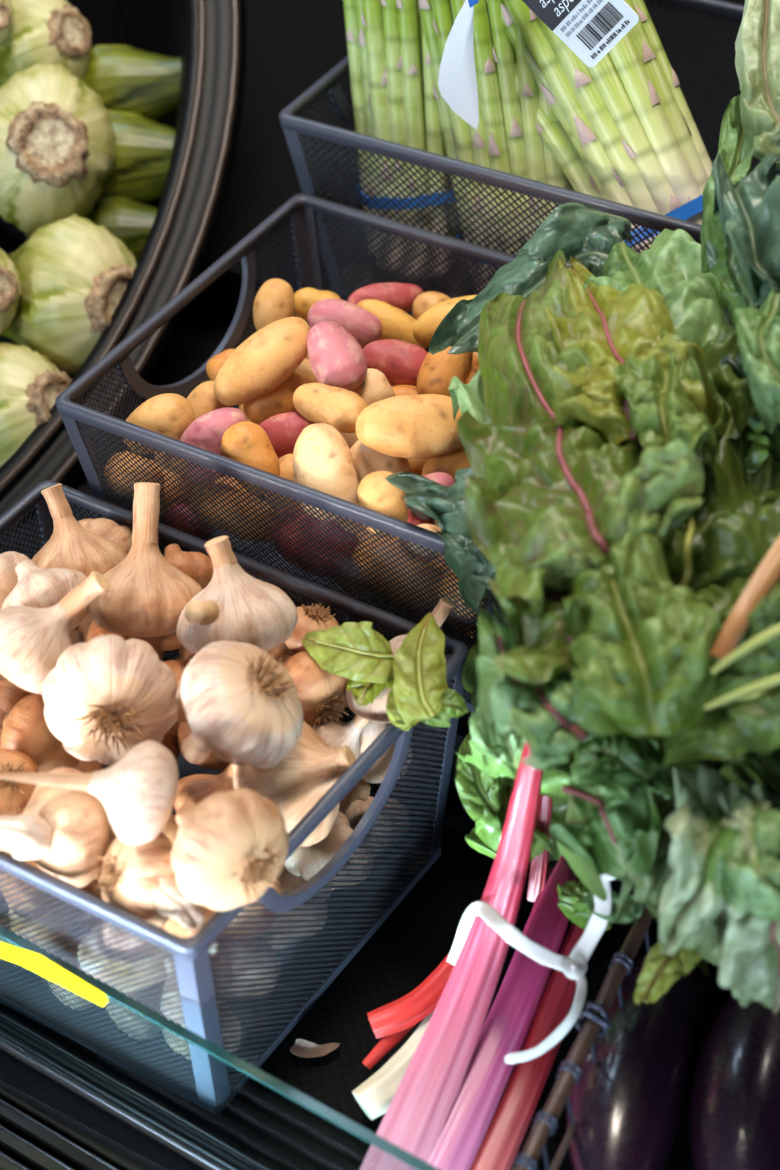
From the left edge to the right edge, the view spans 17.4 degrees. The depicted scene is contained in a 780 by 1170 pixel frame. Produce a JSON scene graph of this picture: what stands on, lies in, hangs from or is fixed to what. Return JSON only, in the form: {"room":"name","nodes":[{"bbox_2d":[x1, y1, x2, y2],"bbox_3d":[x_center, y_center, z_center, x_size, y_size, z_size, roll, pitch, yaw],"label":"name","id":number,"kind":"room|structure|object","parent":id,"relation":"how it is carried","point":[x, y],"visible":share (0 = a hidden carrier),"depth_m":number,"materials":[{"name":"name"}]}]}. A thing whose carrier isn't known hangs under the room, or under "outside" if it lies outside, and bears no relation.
{"room":"supermarket","nodes":[
{"label":"supermarket","id":0,"kind":"room"},
{"bbox_2d":[0,0,760,1169],"bbox_3d":[0.140,-0.069,1.644,1.650,0.150,1.100,21,47,27],"label":"display shelf","id":1,"kind":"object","parent":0,"point":[291,45],"depth_m":1.43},
{"bbox_2d":[0,1088,150,1169],"bbox_3d":[-0.017,0.377,1.294,1.337,0.074,0.013,23,48,29],"label":"trim","id":2,"kind":"structure","parent":1,"relation":"attached to","point":[111,1156],"depth_m":1.35,"materials":[{"name":"metal"}]},
{"bbox_2d":[0,0,245,532],"bbox_3d":[-0.595,-0.335,1.761,0.968,0.671,0.950,21,47,27],"label":"tub","id":3,"kind":"object","parent":1,"relation":"on","point":[208,37],"visible":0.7,"depth_m":1.68,"materials":[{"name":"black plastic"}]},
{"bbox_2d":[0,249,21,334],"bbox_3d":[-0.274,-0.192,1.653,0.079,0.067,0.058,21,47,27],"label":"bulb","id":4,"kind":"object","parent":3,"relation":"in","point":[10,284],"visible":1,"depth_m":1.63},
{"bbox_2d":[0,343,71,466],"bbox_3d":[-0.251,-0.113,1.665,0.111,0.095,0.078,21,47,27],"label":"bulb","id":5,"kind":"object","parent":3,"relation":"in","point":[30,383],"visible":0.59,"depth_m":1.62,"materials":[{"name":"food"}]},
{"bbox_2d":[0,0,91,86],"bbox_3d":[-0.245,-0.368,1.739,0.094,0.081,0.067,21,47,27],"label":"bulb","id":6,"kind":"object","parent":3,"relation":"in","point":[41,31],"visible":0.7,"depth_m":1.71,"materials":[{"name":"food"}]},
{"bbox_2d":[0,63,115,237],"bbox_3d":[-0.230,-0.292,1.714,0.095,0.122,0.131,-3,41,1],"label":"bulb","id":7,"kind":"object","parent":3,"relation":"in","point":[58,138],"visible":0.98,"depth_m":1.66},
{"bbox_2d":[0,214,136,378],"bbox_3d":[-0.219,-0.193,1.686,0.130,0.107,0.094,21,47,27],"label":"bulb","id":8,"kind":"object","parent":3,"relation":"in","point":[74,273],"visible":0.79,"depth_m":1.64,"materials":[{"name":"food"}]},
{"bbox_2d":[84,196,157,262],"bbox_3d":[-0.174,-0.234,1.734,0.081,0.062,0.050,2,41,8],"label":"bulb","id":9,"kind":"object","parent":3,"relation":"in","point":[128,220],"visible":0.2,"depth_m":1.71,"materials":[{"name":"food"}]},
{"bbox_2d":[84,45,180,122],"bbox_3d":[-0.174,-0.340,1.757,0.096,0.069,0.056,-6,41,-2],"label":"bulb","id":10,"kind":"object","parent":3,"relation":"in","point":[125,78],"visible":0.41,"depth_m":1.73,"materials":[{"name":"food"}]},
{"bbox_2d":[99,110,174,204],"bbox_3d":[-0.169,-0.287,1.738,0.098,0.072,0.057,5,41,11],"label":"bulb","id":11,"kind":"object","parent":3,"relation":"in","point":[143,147],"visible":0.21,"depth_m":1.72,"materials":[{"name":"food"}]},
{"bbox_2d":[0,1012,271,1169],"bbox_3d":[-0.008,0.346,1.285,1.337,0.050,0.015,23,48,29],"label":"trim","id":12,"kind":"structure","parent":1,"relation":"attached to","point":[111,1111],"depth_m":1.35,"materials":[{"name":"metal"}]},
{"bbox_2d":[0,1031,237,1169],"bbox_3d":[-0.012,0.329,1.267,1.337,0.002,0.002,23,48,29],"label":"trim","id":13,"kind":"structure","parent":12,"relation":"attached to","point":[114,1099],"depth_m":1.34,"materials":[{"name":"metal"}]},
{"bbox_2d":[0,925,438,1169],"bbox_3d":[-0.016,0.292,1.233,1.137,0.102,0.006,23,48,29],"label":"glass panel","id":14,"kind":"object","parent":12,"relation":"on","point":[29,955],"visible":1,"depth_m":1.26,"materials":[{"name":"glass"}]},
{"bbox_2d":[0,480,468,1114],"bbox_3d":[-0.145,0.115,1.418,0.300,0.157,0.254,21,47,27],"label":"bin","id":15,"kind":"object","parent":1,"relation":"on","point":[309,965],"visible":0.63,"depth_m":1.35,"materials":[{"name":"metal"}]},
{"bbox_2d":[0,678,31,735],"bbox_3d":[-0.212,0.066,1.397,0.034,0.034,0.038,21,47,27],"label":"garlic bulb","id":16,"kind":"object","parent":15,"relation":"in","point":[11,694],"visible":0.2,"depth_m":1.38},
{"bbox_2d":[0,694,80,772],"bbox_3d":[-0.185,0.081,1.363,0.046,0.054,0.047,-7,41,-3],"label":"garlic bulb","id":17,"kind":"object","parent":15,"relation":"in","point":[25,730],"visible":0.63,"depth_m":1.34,"materials":[{"name":"food"}]},
{"bbox_2d":[0,570,110,694],"bbox_3d":[-0.183,0.025,1.343,0.059,0.064,0.063,21,47,27],"label":"garlic bulb","id":18,"kind":"object","parent":17,"relation":"on","point":[32,640],"visible":0.85,"depth_m":1.33,"materials":[{"name":"food"}]},
{"bbox_2d":[2,560,87,630],"bbox_3d":[-0.186,0.011,1.384,0.046,0.049,0.045,6,42,12],"label":"garlic bulb","id":19,"kind":"object","parent":15,"relation":"in","point":[36,587],"visible":0.45,"depth_m":1.37,"materials":[{"name":"food"}]},
{"bbox_2d":[0,768,108,887],"bbox_3d":[-0.170,0.127,1.285,0.058,0.060,0.068,21,47,27],"label":"garlic bulb","id":20,"kind":"object","parent":15,"relation":"in","point":[65,832],"visible":0.91,"depth_m":1.26,"materials":[{"name":"food"}]},
{"bbox_2d":[31,483,126,576],"bbox_3d":[-0.177,-0.016,1.423,0.057,0.066,0.057,21,47,27],"label":"garlic bulb","id":21,"kind":"object","parent":15,"relation":"in","point":[71,546],"visible":0.49,"depth_m":1.42,"materials":[{"name":"food"}]},
{"bbox_2d":[43,635,177,764],"bbox_3d":[-0.144,0.059,1.316,0.063,0.074,0.064,21,47,27],"label":"garlic bulb","id":22,"kind":"object","parent":15,"relation":"in","point":[105,696],"visible":0.99,"depth_m":1.30,"materials":[{"name":"food"}]},
{"bbox_2d":[78,613,164,660],"bbox_3d":[-0.157,0.031,1.496,0.053,0.050,0.052,21,47,27],"label":"garlic bulb","id":23,"kind":"object","parent":15,"relation":"in","point":[83,627],"visible":0.05,"depth_m":1.48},
{"bbox_2d":[78,518,132,554],"bbox_3d":[-0.165,-0.017,1.471,0.045,0.051,0.046,-15,42,-12],"label":"garlic bulb","id":24,"kind":"object","parent":23,"relation":"on","point":[121,535],"visible":0.26,"depth_m":1.45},
{"bbox_2d":[105,979,165,1038],"bbox_3d":[-0.138,0.224,1.374,0.039,0.045,0.038,11,43,17],"label":"garlic bulb","id":25,"kind":"object","parent":15,"relation":"in","point":[165,979],"visible":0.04,"depth_m":1.36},
{"bbox_2d":[78,920,166,991],"bbox_3d":[-0.137,0.193,1.344,0.049,0.052,0.049,21,47,27],"label":"garlic bulb","id":26,"kind":"object","parent":25,"relation":"on","point":[103,920],"visible":0.08,"depth_m":1.33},
{"bbox_2d":[98,922,170,963],"bbox_3d":[-0.127,0.179,1.305,0.041,0.043,0.041,21,47,27],"label":"garlic bulb","id":27,"kind":"object","parent":26,"relation":"on","point":[162,927],"visible":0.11,"depth_m":1.29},
{"bbox_2d":[89,832,203,928],"bbox_3d":[-0.117,0.148,1.265,0.066,0.049,0.048,21,47,27],"label":"garlic bulb","id":28,"kind":"object","parent":27,"relation":"on","point":[140,880],"visible":0.77,"depth_m":1.25,"materials":[{"name":"food"}]},
{"bbox_2d":[0,741,178,844],"bbox_3d":[-0.142,0.109,1.245,0.086,0.051,0.048,-19,43,-16],"label":"garlic bulb","id":29,"kind":"object","parent":28,"relation":"on","point":[137,793],"visible":1,"depth_m":1.24,"materials":[{"name":"food"}]},
{"bbox_2d":[103,722,179,768],"bbox_3d":[-0.141,0.084,1.434,0.052,0.049,0.052,21,47,27],"label":"garlic bulb","id":30,"kind":"object","parent":15,"relation":"in","point":[170,741],"visible":0.05,"depth_m":1.42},
{"bbox_2d":[86,620,184,654],"bbox_3d":[-0.146,0.037,1.426,0.053,0.045,0.049,21,47,27],"label":"garlic bulb","id":31,"kind":"object","parent":30,"relation":"on","point":[159,644],"visible":0.19,"depth_m":1.42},
{"bbox_2d":[87,482,202,636],"bbox_3d":[-0.137,-0.004,1.383,0.062,0.078,0.071,-22,44,-20],"label":"garlic bulb","id":32,"kind":"object","parent":31,"relation":"on","point":[147,596],"visible":0.91,"depth_m":1.37,"materials":[{"name":"food"}]},
{"bbox_2d":[161,814,178,843],"bbox_3d":[-0.109,0.148,1.367,0.046,0.052,0.044,3,41,9],"label":"garlic bulb","id":33,"kind":"object","parent":15,"relation":"in","point":[171,828],"visible":0.02,"depth_m":1.35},
{"bbox_2d":[174,764,233,811],"bbox_3d":[-0.095,0.113,1.342,0.043,0.046,0.042,21,47,27],"label":"garlic bulb","id":34,"kind":"object","parent":33,"relation":"on","point":[194,789],"visible":0.35,"depth_m":1.33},
{"bbox_2d":[181,641,303,768],"bbox_3d":[-0.076,0.064,1.294,0.066,0.074,0.064,21,47,27],"label":"garlic bulb","id":35,"kind":"object","parent":34,"relation":"on","point":[242,706],"visible":1,"depth_m":1.27,"materials":[{"name":"food"}]},
{"bbox_2d":[178,722,230,769],"bbox_3d":[-0.095,0.079,1.417,0.049,0.056,0.049,6,42,12],"label":"garlic bulb","id":36,"kind":"object","parent":15,"relation":"in","point":[213,762],"visible":0.1,"depth_m":1.41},
{"bbox_2d":[176,536,297,653],"bbox_3d":[-0.083,0.012,1.357,0.063,0.066,0.063,21,47,27],"label":"garlic bulb","id":37,"kind":"object","parent":36,"relation":"on","point":[237,606],"visible":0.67,"depth_m":1.34,"materials":[{"name":"food"}]},
{"bbox_2d":[0,753,426,1089],"bbox_3d":[-0.140,0.173,1.468,0.262,0.001,0.216,21,47,27],"label":"tray","id":38,"kind":"object","parent":15,"relation":"on","point":[185,768],"depth_m":1.40,"materials":[{"name":"metal"}]},
{"bbox_2d":[171,788,288,910],"bbox_3d":[-0.079,0.128,1.237,0.058,0.065,0.057,0,41,5],"label":"garlic bulb","id":39,"kind":"object","parent":15,"relation":"in","point":[230,847],"visible":1,"depth_m":1.22,"materials":[{"name":"food"}]},
{"bbox_2d":[260,932,294,948],"bbox_3d":[-0.073,0.185,1.409,0.047,0.042,0.042,21,47,27],"label":"garlic bulb","id":40,"kind":"object","parent":15,"relation":"in","point":[264,932],"visible":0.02,"depth_m":1.39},
{"bbox_2d":[267,867,326,937],"bbox_3d":[-0.058,0.172,1.377,0.050,0.045,0.045,21,47,27],"label":"garlic bulb","id":41,"kind":"object","parent":40,"relation":"on","point":[288,881],"visible":0.26,"depth_m":1.36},
{"bbox_2d":[311,715,368,758],"bbox_3d":[-0.028,0.083,1.367,0.032,0.035,0.034,21,47,27],"label":"garlic bulb","id":42,"kind":"object","parent":15,"relation":"in","point":[335,734],"visible":0.53,"depth_m":1.36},
{"bbox_2d":[322,843,372,889],"bbox_3d":[-0.032,0.153,1.406,0.044,0.043,0.042,21,47,27],"label":"garlic bulb","id":43,"kind":"object","parent":15,"relation":"in","point":[364,843],"visible":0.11,"depth_m":1.39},
{"bbox_2d":[284,811,352,880],"bbox_3d":[-0.040,0.139,1.371,0.044,0.044,0.041,21,47,27],"label":"garlic bulb","id":44,"kind":"object","parent":43,"relation":"on","point":[305,862],"visible":0.38,"depth_m":1.36,"materials":[{"name":"food"}]},
{"bbox_2d":[232,721,355,846],"bbox_3d":[-0.054,0.103,1.337,0.062,0.066,0.064,-26,45,-23],"label":"garlic bulb","id":45,"kind":"object","parent":44,"relation":"on","point":[311,768],"visible":0.58,"depth_m":1.31,"materials":[{"name":"food"}]},
{"bbox_2d":[345,796,409,855],"bbox_3d":[-0.010,0.140,1.457,0.042,0.042,0.040,2,41,7],"label":"garlic bulb","id":46,"kind":"object","parent":15,"relation":"in","point":[357,809],"visible":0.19,"depth_m":1.44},
{"bbox_2d":[348,720,412,782],"bbox_3d":[-0.008,0.089,1.393,0.036,0.041,0.036,-21,43,-18],"label":"garlic bulb","id":47,"kind":"object","parent":15,"relation":"in","point":[376,774],"visible":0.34,"depth_m":1.38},
{"bbox_2d":[345,688,390,722],"bbox_3d":[-0.004,0.056,1.356,0.040,0.038,0.036,21,47,27],"label":"garlic bulb","id":48,"kind":"object","parent":47,"relation":"on","point":[376,711],"visible":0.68,"depth_m":1.34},
{"bbox_2d":[302,622,394,705],"bbox_3d":[-0.022,0.037,1.351,0.056,0.037,0.036,21,47,27],"label":"leaf","id":49,"kind":"object","parent":48,"relation":"on","point":[354,651],"visible":0.95,"depth_m":1.34,"materials":[{"name":"plant"}]},
{"bbox_2d":[386,611,468,730],"bbox_3d":[0.014,0.047,1.323,0.039,0.038,0.077,-11,41,-8],"label":"leaf","id":50,"kind":"object","parent":48,"relation":"on","point":[420,691],"visible":1,"depth_m":1.30,"materials":[{"name":"plant"}]},
{"bbox_3d":[-0.054,0.073,1.440,0.051,0.054,0.055,21,47,27],"label":"garlic bulb","id":51,"kind":"object","parent":15,"relation":"in","visible":0},
{"bbox_2d":[284,603,338,655],"bbox_3d":[-0.043,0.026,1.394,0.035,0.038,0.035,21,47,27],"label":"garlic bulb","id":52,"kind":"object","parent":51,"relation":"on","point":[311,618],"visible":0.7,"depth_m":1.38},
{"bbox_3d":[-0.080,0.089,1.474,0.052,0.048,0.053,21,47,27],"label":"garlic bulb","id":53,"kind":"object","parent":15,"relation":"in","visible":0},
{"bbox_2d":[178,648,193,659],"bbox_3d":[-0.096,0.036,1.448,0.049,0.056,0.051,-14,41,-10],"label":"garlic bulb","id":54,"kind":"object","parent":53,"relation":"on","point":[184,654],"visible":0.02,"depth_m":1.44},
{"bbox_2d":[164,544,212,588],"bbox_3d":[-0.118,-0.001,1.435,0.040,0.045,0.040,21,47,27],"label":"garlic bulb","id":55,"kind":"object","parent":54,"relation":"on","point":[198,566],"visible":0.28,"depth_m":1.42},
{"bbox_3d":[-0.204,0.131,1.377,0.048,0.052,0.046,21,47,27],"label":"garlic bulb","id":56,"kind":"object","parent":15,"relation":"in","visible":0},
{"bbox_2d":[0,748,38,815],"bbox_3d":[-0.200,0.105,1.323,0.036,0.037,0.042,21,47,27],"label":"garlic bulb","id":57,"kind":"object","parent":56,"relation":"on","point":[15,796],"visible":0.63,"depth_m":1.31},
{"bbox_3d":[-0.069,0.089,1.380,0.036,0.036,0.038,21,47,27],"label":"garlic bulb","id":58,"kind":"object","parent":15,"relation":"in","visible":0},
{"bbox_2d":[276,651,348,729],"bbox_3d":[-0.044,0.057,1.370,0.047,0.052,0.045,6,42,13],"label":"garlic bulb","id":59,"kind":"object","parent":58,"relation":"on","point":[321,694],"visible":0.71,"depth_m":1.35,"materials":[{"name":"food"}]},
{"bbox_3d":[-0.216,0.039,1.473,0.055,0.053,0.053,21,47,27],"label":"garlic bulb","id":60,"kind":"object","parent":15,"relation":"in","visible":0},
{"bbox_2d":[0,551,29,608],"bbox_3d":[-0.214,0.002,1.414,0.039,0.044,0.039,0,41,5],"label":"garlic bulb","id":61,"kind":"object","parent":60,"relation":"on","point":[9,560],"visible":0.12,"depth_m":1.40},
{"bbox_2d":[55,193,516,712],"bbox_3d":[0.006,-0.079,1.523,0.310,0.138,0.258,21,47,27],"label":"bin","id":62,"kind":"object","parent":1,"relation":"on","point":[302,209],"visible":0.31,"depth_m":1.48,"materials":[{"name":"metal"}]},
{"bbox_2d":[164,503,213,539],"bbox_3d":[-0.119,-0.037,1.507,0.032,0.019,0.018,20,46,26],"label":"potato","id":63,"kind":"object","parent":62,"relation":"in","point":[177,503],"visible":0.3,"depth_m":1.50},
{"bbox_2d":[155,452,185,474],"bbox_3d":[-0.123,-0.075,1.479,0.027,0.021,0.018,8,42,14],"label":"potato","id":64,"kind":"object","parent":63,"relation":"on","point":[155,452],"visible":0.15,"depth_m":1.47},
{"bbox_2d":[124,393,194,453],"bbox_3d":[-0.133,-0.092,1.468,0.043,0.034,0.028,-11,41,-8],"label":"potato","id":65,"kind":"object","parent":64,"relation":"on","point":[168,414],"visible":0.69,"depth_m":1.46,"materials":[{"name":"food"}]},
{"bbox_2d":[186,381,228,418],"bbox_3d":[-0.110,-0.100,1.500,0.037,0.035,0.026,-34,49,-30],"label":"potato","id":66,"kind":"object","parent":62,"relation":"in","point":[202,399],"visible":0.26,"depth_m":1.49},
{"bbox_2d":[189,482,279,541],"bbox_3d":[-0.091,-0.043,1.478,0.061,0.026,0.024,21,47,27],"label":"potato","id":67,"kind":"object","parent":62,"relation":"in","point":[213,482],"visible":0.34,"depth_m":1.47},
{"bbox_2d":[186,453,226,483],"bbox_3d":[-0.102,-0.070,1.471,0.033,0.024,0.019,0,41,5],"label":"potato","id":68,"kind":"object","parent":67,"relation":"on","point":[220,453],"visible":0.16,"depth_m":1.47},
{"bbox_2d":[180,407,246,453],"bbox_3d":[-0.101,-0.086,1.454,0.040,0.028,0.023,-8,41,-4],"label":"potato","id":69,"kind":"object","parent":68,"relation":"on","point":[206,432],"visible":0.61,"depth_m":1.45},
{"bbox_2d":[215,476,260,496],"bbox_3d":[-0.088,-0.063,1.520,0.034,0.034,0.064,27,50,31],"label":"potato","id":70,"kind":"object","parent":62,"relation":"in","point":[226,476],"visible":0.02,"depth_m":1.50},
{"bbox_2d":[243,371,306,424],"bbox_3d":[-0.066,-0.111,1.502,0.042,0.027,0.028,-30,47,-27],"label":"potato","id":71,"kind":"object","parent":70,"relation":"on","point":[279,400],"visible":0.59,"depth_m":1.49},
{"bbox_2d":[213,317,310,405],"bbox_3d":[-0.073,-0.130,1.484,0.067,0.038,0.032,-30,47,-27],"label":"potato","id":72,"kind":"object","parent":71,"relation":"on","point":[260,364],"visible":0.94,"depth_m":1.47,"materials":[{"name":"food"}]},
{"bbox_2d":[221,421,279,493],"bbox_3d":[-0.078,-0.072,1.434,0.028,0.036,0.038,-24,44,-21],"label":"potato","id":73,"kind":"object","parent":62,"relation":"in","point":[246,442],"visible":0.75,"depth_m":1.42,"materials":[{"name":"food"}]},
{"bbox_2d":[253,278,294,330],"bbox_3d":[-0.071,-0.168,1.556,0.027,0.036,0.025,-27,45,-24],"label":"potato","id":74,"kind":"object","parent":62,"relation":"in","point":[275,299],"visible":0.65,"depth_m":1.55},
{"bbox_2d":[259,412,315,459],"bbox_3d":[-0.060,-0.085,1.462,0.037,0.028,0.025,-4,41,1],"label":"potato","id":75,"kind":"object","parent":62,"relation":"in","point":[283,430],"visible":0.43,"depth_m":1.45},
{"bbox_2d":[273,509,358,576],"bbox_3d":[-0.042,-0.024,1.460,0.053,0.033,0.034,25,49,30],"label":"potato","id":76,"kind":"object","parent":62,"relation":"in","point":[296,509],"visible":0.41,"depth_m":1.45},
{"bbox_2d":[293,423,358,519],"bbox_3d":[-0.036,-0.062,1.417,0.036,0.041,0.053,-15,42,-12],"label":"potato","id":77,"kind":"object","parent":76,"relation":"on","point":[322,458],"visible":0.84,"depth_m":1.41,"materials":[{"name":"food"}]},
{"bbox_2d":[336,500,364,532],"bbox_3d":[-0.021,-0.046,1.445,0.025,0.028,0.033,-16,42,-13],"label":"potato","id":78,"kind":"object","parent":76,"relation":"on","point":[357,502],"visible":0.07,"depth_m":1.44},
{"bbox_2d":[350,440,409,483],"bbox_3d":[-0.007,-0.066,1.435,0.036,0.032,0.030,29,51,33],"label":"potato","id":79,"kind":"object","parent":78,"relation":"on","point":[366,460],"visible":0.28,"depth_m":1.42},
{"bbox_2d":[158,495,473,697],"bbox_3d":[0.010,-0.028,1.567,0.272,0.001,0.220,21,47,27],"label":"tray","id":80,"kind":"object","parent":62,"relation":"on","point":[465,694],"depth_m":1.54,"materials":[{"name":"metal"}]},
{"bbox_2d":[294,288,339,321],"bbox_3d":[-0.045,-0.172,1.579,0.032,0.024,0.021,-4,41,1],"label":"potato","id":81,"kind":"object","parent":62,"relation":"in","point":[305,298],"visible":0.45,"depth_m":1.57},
{"bbox_2d":[308,299,381,348],"bbox_3d":[-0.027,-0.158,1.540,0.046,0.028,0.025,13,44,20],"label":"potato","id":82,"kind":"object","parent":62,"relation":"in","point":[363,325],"visible":0.69,"depth_m":1.53,"materials":[{"name":"food"}]},
{"bbox_2d":[338,431,358,448],"bbox_3d":[-0.020,-0.087,1.477,0.034,0.025,0.024,7,42,13],"label":"potato","id":83,"kind":"object","parent":62,"relation":"in","point":[350,438],"visible":0.04,"depth_m":1.47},
{"bbox_2d":[293,383,367,432],"bbox_3d":[-0.033,-0.101,1.451,0.046,0.024,0.023,15,44,22],"label":"potato","id":84,"kind":"object","parent":83,"relation":"on","point":[339,408],"visible":0.8,"depth_m":1.44,"materials":[{"name":"food"}]},
{"bbox_2d":[357,471,407,536],"bbox_3d":[-0.004,-0.044,1.389,0.027,0.032,0.034,-9,41,-6],"label":"potato","id":85,"kind":"object","parent":62,"relation":"in","point":[374,492],"visible":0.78,"depth_m":1.38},
{"bbox_2d":[363,339,427,386],"bbox_3d":[0.004,-0.132,1.509,0.043,0.028,0.027,6,42,12],"label":"potato","id":86,"kind":"object","parent":62,"relation":"in","point":[400,361],"visible":0.66,"depth_m":1.50,"materials":[{"name":"food"}]},
{"bbox_2d":[352,534,445,609],"bbox_3d":[0.007,-0.007,1.433,0.062,0.036,0.036,27,49,31],"label":"potato","id":87,"kind":"object","parent":62,"relation":"in","point":[371,534],"visible":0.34,"depth_m":1.42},
{"bbox_2d":[412,295,476,346],"bbox_3d":[0.040,-0.159,1.534,0.054,0.028,0.027,-9,41,-6],"label":"potato","id":88,"kind":"object","parent":62,"relation":"in","point":[425,326],"visible":0.41,"depth_m":1.53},
{"bbox_2d":[422,449,470,481],"bbox_3d":[0.039,-0.067,1.433,0.044,0.025,0.023,-19,43,-16],"label":"potato","id":89,"kind":"object","parent":62,"relation":"in","point":[449,463],"visible":0.21,"depth_m":1.42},
{"bbox_2d":[356,394,463,459],"bbox_3d":[0.016,-0.088,1.415,0.070,0.038,0.035,-11,41,-7],"label":"potato","id":90,"kind":"object","parent":89,"relation":"on","point":[421,426],"visible":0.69,"depth_m":1.40,"materials":[{"name":"food"}]},
{"label":"potato","id":91,"kind":"object","parent":62,"relation":"in","visible":0},
{"bbox_2d":[353,368,394,405],"bbox_3d":[-0.012,-0.112,1.490,0.026,0.030,0.030,-25,45,-23],"label":"potato","id":92,"kind":"object","parent":91,"relation":"on","point":[375,387],"visible":0.36,"depth_m":1.48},
{"bbox_2d":[307,321,366,390],"bbox_3d":[-0.030,-0.131,1.475,0.031,0.037,0.040,-21,43,-18],"label":"potato","id":93,"kind":"object","parent":92,"relation":"on","point":[336,358],"visible":0.9,"depth_m":1.47,"materials":[{"name":"food"}]},
{"label":"potato","id":94,"kind":"object","parent":62,"relation":"in","visible":0},
{"bbox_2d":[417,346,472,396],"bbox_3d":[0.033,-0.125,1.494,0.038,0.040,0.028,-31,47,-27],"label":"potato","id":95,"kind":"object","parent":94,"relation":"on","point":[436,373],"visible":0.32,"depth_m":1.48,"materials":[{"name":"food"}]},
{"label":"potato","id":96,"kind":"object","parent":62,"relation":"in","visible":0},
{"bbox_2d":[357,299,426,348],"bbox_3d":[0.001,-0.158,1.557,0.048,0.030,0.022,8,42,14],"label":"potato","id":97,"kind":"object","parent":96,"relation":"on","point":[396,324],"visible":0.43,"depth_m":1.55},
{"bbox_2d":[279,0,779,314],"bbox_3d":[0.129,-0.270,1.657,0.315,0.138,0.263,21,47,27],"label":"bin","id":98,"kind":"object","parent":1,"relation":"on","point":[294,127],"visible":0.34,"depth_m":1.60,"materials":[{"name":"metal"}]},
{"bbox_2d":[343,0,465,278],"bbox_3d":[0.013,-0.322,1.629,0.100,0.250,0.098,21,47,27],"label":"bunch","id":99,"kind":"object","parent":98,"relation":"in","point":[393,99],"visible":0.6,"depth_m":1.61,"materials":[{"name":"green plant"}]},
{"bbox_2d":[345,255,474,298],"bbox_3d":[0.133,-0.219,1.701,0.276,0.001,0.224,21,47,27],"label":"tray","id":100,"kind":"object","parent":98,"relation":"on","point":[346,270],"depth_m":1.69,"materials":[{"name":"metal"}]},
{"bbox_2d":[418,0,574,294],"bbox_3d":[0.071,-0.296,1.579,0.133,0.267,0.119,21,47,27],"label":"bunch","id":101,"kind":"object","parent":98,"relation":"in","point":[484,122],"visible":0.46,"depth_m":1.56,"materials":[{"name":"green plant"}]},
{"bbox_2d":[486,0,711,252],"bbox_3d":[0.109,-0.312,1.525,0.214,0.279,0.129,27,50,31],"label":"bunch","id":102,"kind":"object","parent":98,"relation":"in","point":[626,132],"visible":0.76,"depth_m":1.52,"materials":[{"name":"green plant"}]},
{"bbox_2d":[560,0,591,31],"bbox_3d":[0.107,-0.321,1.423,0.028,0.034,0.001,21,47,27],"label":"print","id":103,"kind":"object","parent":102,"relation":"attached to","point":[575,15],"depth_m":1.43,"materials":[{"name":"grey"}]},
{"bbox_2d":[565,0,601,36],"bbox_3d":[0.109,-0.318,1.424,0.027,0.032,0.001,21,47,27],"label":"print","id":104,"kind":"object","parent":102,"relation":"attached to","point":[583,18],"depth_m":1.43,"materials":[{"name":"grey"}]},
{"bbox_2d":[591,20,629,58],"bbox_3d":[0.123,-0.305,1.425,0.025,0.030,0.001,21,47,27],"label":"print","id":105,"kind":"object","parent":102,"relation":"attached to","point":[605,34],"depth_m":1.42,"materials":[{"name":"black"}]},
{"bbox_2d":[352,202,778,1169],"bbox_3d":[0.119,0.023,1.333,0.254,0.354,0.497,2,41,8],"label":"bunch","id":106,"kind":"object","parent":1,"relation":"on","point":[601,424],"visible":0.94,"depth_m":1.27,"materials":[{"name":"green plant"}]},
{"bbox_2d":[617,746,779,1014],"bbox_3d":[0.164,0.126,1.202,0.109,0.131,0.148,10,43,17],"label":"bunch","id":107,"kind":"object","parent":106,"relation":"on","point":[711,888],"visible":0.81,"depth_m":1.17,"materials":[{"name":"green plant"}]},
{"bbox_2d":[651,418,779,770],"bbox_3d":[0.193,-0.021,1.256,0.103,0.133,0.303,8,42,15],"label":"bunch","id":108,"kind":"object","parent":106,"relation":"on","point":[742,716],"visible":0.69,"depth_m":1.16,"materials":[{"name":"green plant"}]},
{"bbox_2d":[701,0,779,432],"bbox_3d":[0.205,-0.206,1.358,0.078,0.146,0.405,2,41,8],"label":"bunch","id":109,"kind":"object","parent":106,"relation":"on","point":[740,225],"visible":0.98,"depth_m":1.32,"materials":[{"name":"green plant"}]},
{"bbox_2d":[511,902,658,1169],"bbox_3d":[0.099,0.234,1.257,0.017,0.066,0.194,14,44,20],"label":"wicker basket","id":110,"kind":"object","parent":1,"relation":"on","point":[595,1017],"visible":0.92,"depth_m":1.24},
{"bbox_2d":[566,952,709,1169],"bbox_3d":[0.130,0.237,1.307,0.061,0.058,0.220,11,43,17],"label":"eggplant","id":111,"kind":"object","parent":1,"relation":"on","point":[629,1106],"visible":0.65,"depth_m":1.26,"materials":[{"name":"food"}]},
{"bbox_2d":[689,993,779,1169],"bbox_3d":[0.194,0.237,1.294,0.067,0.064,0.232,11,43,17],"label":"eggplant","id":112,"kind":"object","parent":1,"relation":"on","point":[734,1109],"visible":0.8,"depth_m":1.24,"materials":[{"name":"food"}]},
{"bbox_3d":[-0.078,0.459,1.250,1.344,0.054,0.256,21,47,27],"label":"trim","id":113,"kind":"structure","parent":1,"relation":"attached to","visible":0},
{"bbox_2d":[0,1098,118,1169],"bbox_3d":[-0.066,0.410,1.235,1.337,0.036,0.145,23,48,29],"label":"vent grille","id":114,"kind":"object","parent":113,"relation":"on","point":[26,1143],"visible":1,"depth_m":1.35,"materials":[{"name":"metal"}]},
{"label":"potato","id":115,"kind":"object","parent":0,"visible":0},
{"bbox_2d":[348,283,422,311],"bbox_3d":[-0.003,-0.177,1.579,0.048,0.021,0.020,-11,41,-7],"label":"potato","id":116,"kind":"object","parent":115,"relation":"on","point":[402,296],"visible":0.6,"depth_m":1.57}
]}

